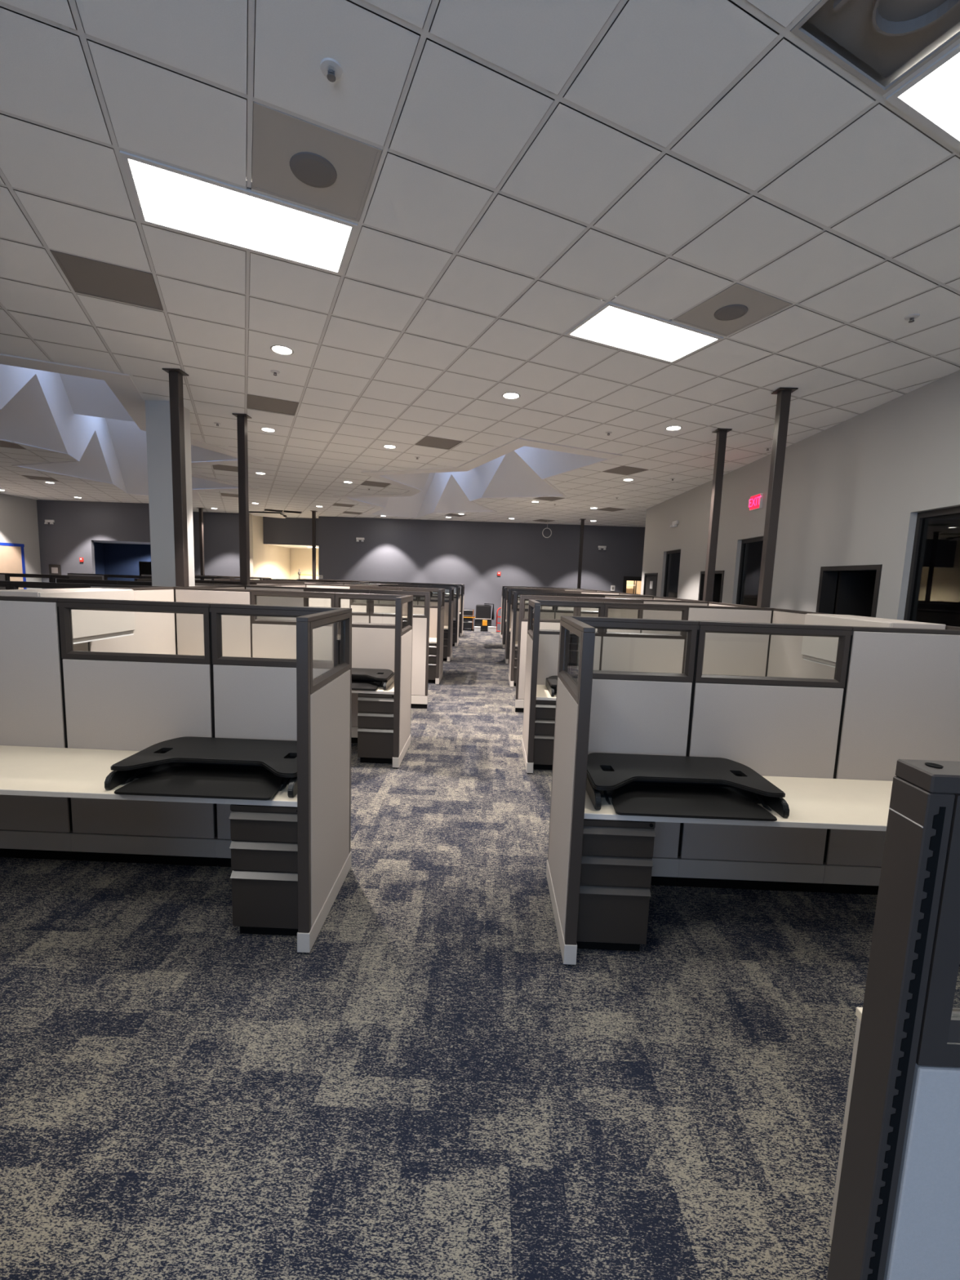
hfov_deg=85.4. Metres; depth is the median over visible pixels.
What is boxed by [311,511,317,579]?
pole
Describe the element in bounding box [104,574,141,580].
panel
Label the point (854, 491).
wall
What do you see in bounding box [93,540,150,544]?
ceiling
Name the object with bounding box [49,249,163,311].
ceiling vent
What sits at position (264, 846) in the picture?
pedestal
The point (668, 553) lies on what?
window
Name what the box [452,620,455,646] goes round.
pedestal
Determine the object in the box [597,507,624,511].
ceiling vent
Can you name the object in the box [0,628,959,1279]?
floor
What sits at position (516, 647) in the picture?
pedestal
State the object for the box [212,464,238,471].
ceiling vent
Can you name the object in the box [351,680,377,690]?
keyboard tray
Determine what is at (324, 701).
panel
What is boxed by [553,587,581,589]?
panel
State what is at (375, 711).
pedestal
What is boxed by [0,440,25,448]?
ceiling vent
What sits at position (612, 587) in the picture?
thermostat
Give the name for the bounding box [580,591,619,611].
panel
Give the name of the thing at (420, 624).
panel
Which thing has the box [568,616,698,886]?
panel
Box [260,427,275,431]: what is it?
recessed light
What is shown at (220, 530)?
wall
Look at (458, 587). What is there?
panel
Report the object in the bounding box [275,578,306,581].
panel
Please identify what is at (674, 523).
emergency light
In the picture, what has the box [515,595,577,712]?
panel
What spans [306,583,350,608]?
panel
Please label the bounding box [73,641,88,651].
panel
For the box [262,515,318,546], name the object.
wall
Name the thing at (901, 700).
panel
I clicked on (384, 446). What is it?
recessed light
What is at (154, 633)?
panel
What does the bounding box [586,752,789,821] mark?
desk riser
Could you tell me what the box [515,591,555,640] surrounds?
panel
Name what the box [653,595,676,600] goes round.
panel
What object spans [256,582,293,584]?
panel
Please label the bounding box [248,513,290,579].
wall
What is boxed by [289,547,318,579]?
wall
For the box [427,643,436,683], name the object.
pedestal
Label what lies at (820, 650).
panel
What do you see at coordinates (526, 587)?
panel
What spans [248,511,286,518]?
ceiling
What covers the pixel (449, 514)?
ceiling vent
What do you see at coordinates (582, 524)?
pole
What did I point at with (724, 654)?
panel
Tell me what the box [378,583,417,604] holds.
panel
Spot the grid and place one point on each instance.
(784, 32)
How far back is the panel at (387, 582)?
17.10 m
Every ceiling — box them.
[0,0,959,527]
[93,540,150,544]
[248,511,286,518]
[264,543,318,549]
[928,513,959,519]
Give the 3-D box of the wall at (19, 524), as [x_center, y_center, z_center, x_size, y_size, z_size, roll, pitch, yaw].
[-14.913,-1.685,8.480,0.160,4.030,23.900,2,7,1]
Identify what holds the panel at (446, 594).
on the floor
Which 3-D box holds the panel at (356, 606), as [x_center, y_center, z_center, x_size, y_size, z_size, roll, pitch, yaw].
[-1.957,-0.173,9.688,0.910,1.650,0.058,2,7,1]
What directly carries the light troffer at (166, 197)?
attached to the ceiling at (660, 64)
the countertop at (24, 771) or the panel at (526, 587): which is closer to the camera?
the countertop at (24, 771)
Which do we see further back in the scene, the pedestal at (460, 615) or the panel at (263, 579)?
the pedestal at (460, 615)
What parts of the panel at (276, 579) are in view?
frame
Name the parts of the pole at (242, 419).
ceiling plate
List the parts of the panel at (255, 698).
kick plate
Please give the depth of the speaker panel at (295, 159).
2.66 m
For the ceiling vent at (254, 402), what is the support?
in the ceiling at (660, 64)
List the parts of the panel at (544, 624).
kick plate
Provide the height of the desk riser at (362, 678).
0.113 m
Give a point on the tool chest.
(482, 620)
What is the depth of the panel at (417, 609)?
9.60 m
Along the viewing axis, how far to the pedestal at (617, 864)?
2.56 m
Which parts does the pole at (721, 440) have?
ceiling plate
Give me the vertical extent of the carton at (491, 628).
0.190 m
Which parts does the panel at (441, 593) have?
glass pane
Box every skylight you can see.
[0,353,263,500]
[333,435,622,518]
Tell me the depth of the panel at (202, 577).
14.70 m
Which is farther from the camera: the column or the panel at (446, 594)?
the panel at (446, 594)
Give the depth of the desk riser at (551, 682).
5.26 m
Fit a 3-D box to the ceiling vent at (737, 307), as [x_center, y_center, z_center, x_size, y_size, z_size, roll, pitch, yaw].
[1.910,-2.494,3.966,0.582,0.024,0.582,-1,7,-24]
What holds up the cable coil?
hanging from the ceiling at (660, 64)
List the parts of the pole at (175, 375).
ceiling plate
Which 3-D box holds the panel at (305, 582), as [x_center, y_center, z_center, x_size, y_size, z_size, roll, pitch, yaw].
[-3.678,-0.527,12.195,0.863,1.650,0.058,2,7,1]
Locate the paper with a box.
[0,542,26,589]
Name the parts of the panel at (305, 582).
frame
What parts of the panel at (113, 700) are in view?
kick plate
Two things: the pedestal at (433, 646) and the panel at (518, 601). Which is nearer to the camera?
the pedestal at (433, 646)
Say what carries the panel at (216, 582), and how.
on the floor
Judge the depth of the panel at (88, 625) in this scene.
4.00 m
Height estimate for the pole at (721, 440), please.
2.279 m
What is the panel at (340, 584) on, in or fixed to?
on the floor
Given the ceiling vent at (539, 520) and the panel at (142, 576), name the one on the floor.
the panel at (142, 576)
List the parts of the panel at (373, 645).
kick plate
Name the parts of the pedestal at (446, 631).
drawer, drawer, drawer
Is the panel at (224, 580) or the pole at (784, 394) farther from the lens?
the panel at (224, 580)
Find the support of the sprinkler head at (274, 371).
attached to the ceiling at (660, 64)
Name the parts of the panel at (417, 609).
frame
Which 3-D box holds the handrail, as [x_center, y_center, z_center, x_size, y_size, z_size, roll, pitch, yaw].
[-6.996,-1.906,21.452,1.010,2.000,0.120,2,7,1]
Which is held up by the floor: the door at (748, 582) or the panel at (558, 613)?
the panel at (558, 613)
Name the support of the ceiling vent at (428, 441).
in the ceiling at (660, 64)
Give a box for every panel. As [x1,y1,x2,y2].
[0,573,6,590]
[0,580,10,589]
[0,587,134,644]
[0,595,75,860]
[4,573,51,589]
[10,581,89,589]
[48,564,61,574]
[51,574,86,582]
[56,578,117,584]
[57,597,217,866]
[66,576,102,580]
[67,573,104,580]
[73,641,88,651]
[88,586,175,654]
[89,583,166,588]
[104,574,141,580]
[117,580,151,586]
[133,578,151,582]
[140,575,151,578]
[173,585,244,654]
[174,586,251,657]
[194,574,217,580]
[195,579,209,583]
[195,583,238,586]
[201,576,219,580]
[209,580,256,585]
[209,603,340,866]
[211,578,230,581]
[217,575,239,578]
[219,577,235,578]
[230,578,266,582]
[244,584,279,589]
[244,585,304,620]
[249,577,267,579]
[250,589,335,660]
[251,101,382,222]
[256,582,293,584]
[262,578,275,580]
[266,580,304,583]
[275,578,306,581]
[280,583,306,586]
[296,608,351,952]
[304,581,333,583]
[304,586,369,622]
[306,578,332,581]
[306,579,336,582]
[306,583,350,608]
[327,582,343,585]
[332,579,358,582]
[335,592,407,742]
[336,581,354,582]
[343,582,378,603]
[350,585,399,613]
[358,580,382,582]
[368,582,398,584]
[369,589,430,708]
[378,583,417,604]
[386,582,411,583]
[392,595,413,767]
[398,582,431,599]
[400,586,439,637]
[411,582,439,595]
[417,585,449,626]
[430,584,456,617]
[435,588,444,684]
[439,583,461,612]
[447,586,453,662]
[454,585,460,646]
[459,584,464,636]
[500,586,504,638]
[502,586,506,648]
[504,586,526,599]
[504,588,511,663]
[506,586,533,614]
[508,591,517,687]
[509,588,542,628]
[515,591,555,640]
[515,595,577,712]
[521,599,540,773]
[526,586,553,588]
[533,587,564,590]
[535,600,604,684]
[541,590,580,610]
[546,615,595,964]
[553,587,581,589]
[555,592,604,619]
[564,589,596,591]
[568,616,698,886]
[577,596,643,632]
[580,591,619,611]
[600,602,688,673]
[604,594,653,618]
[619,592,634,595]
[640,599,708,634]
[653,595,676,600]
[675,620,852,892]
[676,598,708,605]
[682,604,773,676]
[708,601,773,676]
[766,608,835,679]
[800,613,946,667]
[819,626,959,894]
[826,759,959,1279]
[828,1007,862,1244]
[945,625,959,630]
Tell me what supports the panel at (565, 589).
on the floor
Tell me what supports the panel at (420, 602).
on the floor
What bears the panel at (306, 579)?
on the floor
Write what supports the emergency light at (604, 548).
attached to the wall at (471, 554)
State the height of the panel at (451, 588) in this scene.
1.650 m
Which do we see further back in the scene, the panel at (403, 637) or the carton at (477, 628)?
the carton at (477, 628)
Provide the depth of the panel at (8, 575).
9.66 m
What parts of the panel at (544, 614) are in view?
frame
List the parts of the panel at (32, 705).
kick plate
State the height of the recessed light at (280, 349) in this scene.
0.018 m
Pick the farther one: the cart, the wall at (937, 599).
the cart
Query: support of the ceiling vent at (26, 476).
in the ceiling at (660, 64)
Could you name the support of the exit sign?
attached to the wall at (854, 491)
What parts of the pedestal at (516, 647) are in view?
drawer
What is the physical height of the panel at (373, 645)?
1.650 m
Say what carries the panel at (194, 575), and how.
on the floor
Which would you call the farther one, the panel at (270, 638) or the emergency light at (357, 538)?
the emergency light at (357, 538)
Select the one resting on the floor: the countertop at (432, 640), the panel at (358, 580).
the panel at (358, 580)
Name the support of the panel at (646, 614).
on the floor
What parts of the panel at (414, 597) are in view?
frame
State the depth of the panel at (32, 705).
3.16 m
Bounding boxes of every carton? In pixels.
[474,626,480,631]
[487,626,496,632]
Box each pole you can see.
[161,368,189,586]
[197,507,204,575]
[232,413,251,585]
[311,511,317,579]
[577,518,585,588]
[702,428,732,601]
[756,387,798,607]
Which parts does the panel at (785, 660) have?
frame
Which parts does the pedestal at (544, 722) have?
drawer, drawer pull, drawer, drawer pull, drawer, drawer pull, rail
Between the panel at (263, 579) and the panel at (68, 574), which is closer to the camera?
the panel at (68, 574)
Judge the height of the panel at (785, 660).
1.650 m
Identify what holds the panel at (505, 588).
on the floor
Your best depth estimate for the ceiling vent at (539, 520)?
18.03 m
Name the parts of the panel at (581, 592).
frame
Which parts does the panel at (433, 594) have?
frame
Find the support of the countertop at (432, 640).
attached to the panel at (356, 606)
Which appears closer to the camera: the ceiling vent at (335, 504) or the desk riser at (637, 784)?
the desk riser at (637, 784)
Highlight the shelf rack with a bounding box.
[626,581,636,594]
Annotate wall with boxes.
[0,492,104,589]
[36,498,150,582]
[102,542,151,581]
[192,510,250,579]
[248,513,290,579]
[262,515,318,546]
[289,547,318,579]
[318,514,644,629]
[626,580,641,594]
[640,365,959,620]
[666,552,680,598]
[715,518,959,626]
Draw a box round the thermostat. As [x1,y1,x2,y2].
[610,585,615,591]
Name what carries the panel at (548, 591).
on the floor
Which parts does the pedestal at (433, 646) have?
drawer, drawer, drawer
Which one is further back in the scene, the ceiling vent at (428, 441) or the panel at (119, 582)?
the ceiling vent at (428, 441)
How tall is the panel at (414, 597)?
1.650 m
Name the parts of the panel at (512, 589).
frame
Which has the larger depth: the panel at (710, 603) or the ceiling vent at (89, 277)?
the panel at (710, 603)
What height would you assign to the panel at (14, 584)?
1.650 m
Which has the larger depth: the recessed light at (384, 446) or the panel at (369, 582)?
the panel at (369, 582)
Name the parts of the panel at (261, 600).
frame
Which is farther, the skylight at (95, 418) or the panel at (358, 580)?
the panel at (358, 580)
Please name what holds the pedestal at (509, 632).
on the floor
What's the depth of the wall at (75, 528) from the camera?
17.22 m
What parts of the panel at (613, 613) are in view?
frame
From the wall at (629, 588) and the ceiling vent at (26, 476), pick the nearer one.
the ceiling vent at (26, 476)
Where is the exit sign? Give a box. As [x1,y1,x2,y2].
[748,493,763,511]
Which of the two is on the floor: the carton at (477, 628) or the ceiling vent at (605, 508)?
the carton at (477, 628)
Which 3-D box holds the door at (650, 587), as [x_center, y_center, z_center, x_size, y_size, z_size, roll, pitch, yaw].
[4.590,-0.700,13.948,0.190,2.160,1.090,2,7,1]
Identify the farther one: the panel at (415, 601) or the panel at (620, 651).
the panel at (415, 601)
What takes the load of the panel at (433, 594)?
on the floor
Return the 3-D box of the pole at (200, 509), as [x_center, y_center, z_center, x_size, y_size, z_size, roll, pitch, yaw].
[-9.655,-2.578,18.099,0.190,3.929,0.170,2,7,1]
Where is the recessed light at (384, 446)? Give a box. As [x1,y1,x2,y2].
[382,444,395,448]
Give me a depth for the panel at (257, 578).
17.16 m
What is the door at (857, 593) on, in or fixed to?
in the wall at (854, 491)
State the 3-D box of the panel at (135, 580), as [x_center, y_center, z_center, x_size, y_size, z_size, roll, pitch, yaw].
[-5.917,-0.277,9.389,0.062,1.650,0.773,2,7,1]
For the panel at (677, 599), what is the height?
1.650 m
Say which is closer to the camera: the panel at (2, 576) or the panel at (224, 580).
the panel at (2, 576)
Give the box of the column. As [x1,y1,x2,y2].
[145,400,195,586]
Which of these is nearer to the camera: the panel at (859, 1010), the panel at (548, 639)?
the panel at (859, 1010)
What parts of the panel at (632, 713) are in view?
kick plate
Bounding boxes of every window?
[662,549,680,596]
[736,536,763,604]
[903,506,959,621]
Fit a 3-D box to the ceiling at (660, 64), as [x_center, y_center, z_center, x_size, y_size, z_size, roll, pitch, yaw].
[-3.578,-3.092,7.425,29.896,0.001,27.279,-1,7,-24]
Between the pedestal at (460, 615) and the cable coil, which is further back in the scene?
the cable coil
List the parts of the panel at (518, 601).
frame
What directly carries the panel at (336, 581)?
on the floor
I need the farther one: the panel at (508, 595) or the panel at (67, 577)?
the panel at (508, 595)
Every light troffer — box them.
[120,150,357,275]
[564,297,723,363]
[885,43,959,151]
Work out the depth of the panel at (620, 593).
11.46 m
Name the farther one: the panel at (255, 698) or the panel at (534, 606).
the panel at (534, 606)
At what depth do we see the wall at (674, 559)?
14.49 m
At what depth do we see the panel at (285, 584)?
9.00 m
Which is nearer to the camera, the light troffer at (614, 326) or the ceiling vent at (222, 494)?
the light troffer at (614, 326)
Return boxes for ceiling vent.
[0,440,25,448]
[22,475,58,481]
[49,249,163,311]
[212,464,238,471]
[220,493,238,497]
[247,394,298,415]
[333,502,355,506]
[342,511,362,514]
[360,480,391,487]
[414,435,462,449]
[445,513,465,516]
[533,519,554,522]
[534,495,564,501]
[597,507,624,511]
[602,466,648,475]
[673,282,792,336]
[791,0,959,95]
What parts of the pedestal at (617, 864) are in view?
drawer, drawer pull, drawer, drawer pull, drawer, drawer pull, rail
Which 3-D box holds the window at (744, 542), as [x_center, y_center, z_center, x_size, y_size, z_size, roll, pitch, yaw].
[4.539,-0.764,8.600,0.060,1.830,1.120,2,7,1]
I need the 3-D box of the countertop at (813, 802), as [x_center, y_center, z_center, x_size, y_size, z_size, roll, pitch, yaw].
[1.751,0.891,2.821,2.513,0.077,0.616,2,7,1]
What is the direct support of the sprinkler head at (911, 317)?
attached to the ceiling at (660, 64)
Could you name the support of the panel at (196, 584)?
on the floor
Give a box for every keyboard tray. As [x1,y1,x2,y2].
[114,766,282,800]
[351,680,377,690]
[611,784,777,821]
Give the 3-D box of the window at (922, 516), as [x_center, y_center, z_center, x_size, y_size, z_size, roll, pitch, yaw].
[4.472,-0.329,4.870,0.060,1.830,1.150,2,7,1]
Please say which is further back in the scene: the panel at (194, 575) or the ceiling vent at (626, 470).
the panel at (194, 575)
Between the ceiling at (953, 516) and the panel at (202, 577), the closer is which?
the ceiling at (953, 516)
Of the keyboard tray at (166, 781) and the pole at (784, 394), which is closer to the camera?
the keyboard tray at (166, 781)
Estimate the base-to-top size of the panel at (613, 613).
1.650 m
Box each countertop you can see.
[0,745,297,807]
[351,681,394,694]
[429,637,436,643]
[536,684,556,700]
[583,775,893,831]
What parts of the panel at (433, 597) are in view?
frame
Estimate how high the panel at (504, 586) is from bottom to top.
1.650 m
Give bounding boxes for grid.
[0,0,959,526]
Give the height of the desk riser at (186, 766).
0.113 m
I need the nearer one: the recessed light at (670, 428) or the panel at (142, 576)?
the recessed light at (670, 428)
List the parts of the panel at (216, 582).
frame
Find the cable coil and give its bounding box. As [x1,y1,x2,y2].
[542,524,551,537]
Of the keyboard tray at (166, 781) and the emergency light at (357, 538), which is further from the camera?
the emergency light at (357, 538)
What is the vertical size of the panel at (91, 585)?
1.650 m
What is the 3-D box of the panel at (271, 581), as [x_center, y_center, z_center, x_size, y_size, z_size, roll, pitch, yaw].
[-4.541,-0.559,12.207,0.863,1.650,0.058,2,7,1]
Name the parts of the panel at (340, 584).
frame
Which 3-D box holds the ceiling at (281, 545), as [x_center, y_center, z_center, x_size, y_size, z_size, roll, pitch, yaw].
[-7.119,-3.879,21.486,2.400,0.100,2.680,2,7,1]
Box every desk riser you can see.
[104,736,297,800]
[351,667,394,690]
[545,675,557,697]
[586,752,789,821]
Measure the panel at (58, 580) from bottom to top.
1.650 m
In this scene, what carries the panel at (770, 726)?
on the floor
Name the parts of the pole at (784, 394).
ceiling plate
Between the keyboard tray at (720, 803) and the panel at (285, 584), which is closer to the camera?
the keyboard tray at (720, 803)
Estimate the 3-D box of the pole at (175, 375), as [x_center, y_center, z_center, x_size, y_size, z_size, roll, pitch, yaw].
[-3.281,-1.728,5.678,0.190,2.279,0.170,2,7,1]
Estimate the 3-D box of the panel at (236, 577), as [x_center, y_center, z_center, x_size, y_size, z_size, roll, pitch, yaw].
[-8.277,-1.287,17.294,0.863,1.650,0.058,2,7,1]
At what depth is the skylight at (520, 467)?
12.70 m
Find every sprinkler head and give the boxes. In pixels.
[270,369,279,375]
[320,57,342,82]
[904,313,919,322]
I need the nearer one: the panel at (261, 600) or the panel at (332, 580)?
the panel at (261, 600)
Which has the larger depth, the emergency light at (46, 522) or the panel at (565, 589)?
the emergency light at (46, 522)
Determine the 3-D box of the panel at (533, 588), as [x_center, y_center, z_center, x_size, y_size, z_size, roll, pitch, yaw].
[1.897,-0.625,14.691,0.886,1.650,0.058,2,7,1]
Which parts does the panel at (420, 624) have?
kick plate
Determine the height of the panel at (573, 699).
1.650 m
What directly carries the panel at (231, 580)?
on the floor
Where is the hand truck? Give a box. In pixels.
[494,607,501,631]
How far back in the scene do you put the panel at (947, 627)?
3.37 m
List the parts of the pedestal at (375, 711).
drawer, drawer pull, drawer, drawer pull, drawer, drawer pull, rail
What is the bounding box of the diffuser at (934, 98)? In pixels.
[899,52,959,138]
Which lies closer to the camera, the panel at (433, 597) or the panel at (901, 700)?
the panel at (901, 700)
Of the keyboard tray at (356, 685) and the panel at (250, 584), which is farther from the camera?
the panel at (250, 584)
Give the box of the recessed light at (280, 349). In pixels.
[270,345,293,355]
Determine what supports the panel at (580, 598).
on the floor
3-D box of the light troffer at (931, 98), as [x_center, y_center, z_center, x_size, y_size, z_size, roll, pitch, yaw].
[2.384,-2.290,2.185,1.193,0.056,0.584,-1,7,-24]
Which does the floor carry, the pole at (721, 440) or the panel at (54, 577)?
the panel at (54, 577)
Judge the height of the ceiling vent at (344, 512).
0.012 m
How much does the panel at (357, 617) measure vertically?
1.650 m
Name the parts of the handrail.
rail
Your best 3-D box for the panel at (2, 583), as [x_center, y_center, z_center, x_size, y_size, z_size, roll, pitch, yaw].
[-5.520,0.166,5.734,0.863,1.650,0.058,2,7,1]
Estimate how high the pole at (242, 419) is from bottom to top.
2.279 m
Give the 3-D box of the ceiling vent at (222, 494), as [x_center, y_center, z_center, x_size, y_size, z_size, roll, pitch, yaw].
[-6.928,-4.056,14.581,0.582,0.012,0.582,-1,7,-24]
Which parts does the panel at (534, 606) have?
glass pane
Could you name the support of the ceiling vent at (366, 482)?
in the ceiling at (660, 64)
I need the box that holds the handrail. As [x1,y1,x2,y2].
[297,568,318,578]
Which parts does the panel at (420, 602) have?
frame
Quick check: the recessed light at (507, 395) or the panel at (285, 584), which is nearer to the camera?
the recessed light at (507, 395)
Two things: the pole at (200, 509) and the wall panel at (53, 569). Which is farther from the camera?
the pole at (200, 509)
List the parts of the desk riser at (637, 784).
lift arm, frame, lift arm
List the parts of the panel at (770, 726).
kick plate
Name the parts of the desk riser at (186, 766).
lift arm, frame, lift arm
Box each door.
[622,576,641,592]
[643,573,657,595]
[697,570,755,605]
[815,564,882,617]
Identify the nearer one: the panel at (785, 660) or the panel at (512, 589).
the panel at (785, 660)
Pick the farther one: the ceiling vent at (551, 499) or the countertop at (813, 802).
the ceiling vent at (551, 499)
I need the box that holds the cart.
[462,608,475,630]
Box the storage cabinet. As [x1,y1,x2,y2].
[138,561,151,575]
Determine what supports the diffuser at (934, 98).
attached to the light troffer at (931, 98)
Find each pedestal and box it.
[228,804,297,936]
[357,693,394,764]
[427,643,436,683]
[443,629,448,661]
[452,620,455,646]
[458,614,460,636]
[508,631,510,662]
[513,646,517,686]
[533,699,555,770]
[576,818,655,951]
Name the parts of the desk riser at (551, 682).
lift arm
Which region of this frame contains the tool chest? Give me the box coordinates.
[474,604,491,629]
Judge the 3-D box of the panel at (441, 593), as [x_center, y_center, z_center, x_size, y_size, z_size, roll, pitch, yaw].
[-0.709,-0.086,9.319,0.062,1.650,0.771,2,7,1]
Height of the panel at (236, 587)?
1.650 m
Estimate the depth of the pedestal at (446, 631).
11.56 m
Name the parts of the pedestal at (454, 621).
drawer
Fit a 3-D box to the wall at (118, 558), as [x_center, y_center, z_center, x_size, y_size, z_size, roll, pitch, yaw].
[-12.692,-2.429,20.336,3.900,2.900,0.100,2,7,1]
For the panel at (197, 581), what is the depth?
9.61 m
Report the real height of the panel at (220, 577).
1.650 m
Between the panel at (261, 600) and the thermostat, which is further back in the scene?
the thermostat
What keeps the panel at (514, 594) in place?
on the floor
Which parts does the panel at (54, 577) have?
frame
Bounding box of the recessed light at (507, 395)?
[502,392,519,399]
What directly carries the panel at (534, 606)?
on the floor
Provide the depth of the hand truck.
18.66 m
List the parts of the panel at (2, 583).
frame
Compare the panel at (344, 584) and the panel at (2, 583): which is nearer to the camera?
the panel at (2, 583)
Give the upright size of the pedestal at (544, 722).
0.706 m
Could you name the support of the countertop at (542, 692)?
attached to the panel at (620, 651)
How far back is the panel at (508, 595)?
11.45 m
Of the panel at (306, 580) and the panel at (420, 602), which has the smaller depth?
the panel at (420, 602)
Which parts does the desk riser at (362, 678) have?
frame, lift arm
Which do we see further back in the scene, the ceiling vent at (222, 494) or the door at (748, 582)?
the ceiling vent at (222, 494)
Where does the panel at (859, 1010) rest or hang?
on the floor
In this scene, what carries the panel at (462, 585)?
on the floor
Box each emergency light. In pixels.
[44,519,54,524]
[355,537,364,542]
[598,546,606,550]
[670,520,678,528]
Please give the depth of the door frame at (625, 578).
19.16 m
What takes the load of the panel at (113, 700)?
on the floor
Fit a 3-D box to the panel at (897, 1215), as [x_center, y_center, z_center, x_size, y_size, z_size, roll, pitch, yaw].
[1.002,0.985,0.698,1.051,1.651,0.058,2,7,1]
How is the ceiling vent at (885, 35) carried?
in the ceiling at (660, 64)
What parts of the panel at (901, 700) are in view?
kick plate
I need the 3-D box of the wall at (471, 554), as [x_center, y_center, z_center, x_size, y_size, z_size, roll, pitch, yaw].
[0.859,-2.402,19.314,13.710,4.030,0.150,2,7,1]
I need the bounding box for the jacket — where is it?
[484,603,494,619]
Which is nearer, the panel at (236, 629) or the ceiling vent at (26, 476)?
the panel at (236, 629)
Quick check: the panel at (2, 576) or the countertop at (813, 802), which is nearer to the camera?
the countertop at (813, 802)
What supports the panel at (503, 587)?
on the floor
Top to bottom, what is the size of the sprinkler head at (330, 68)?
0.035 m
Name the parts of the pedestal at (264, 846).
drawer pull, rail, drawer pull, drawer, drawer pull, drawer, drawer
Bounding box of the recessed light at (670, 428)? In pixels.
[665,426,681,431]
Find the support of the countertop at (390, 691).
attached to the panel at (270, 638)
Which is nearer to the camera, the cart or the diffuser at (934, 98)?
the diffuser at (934, 98)
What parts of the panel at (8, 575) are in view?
frame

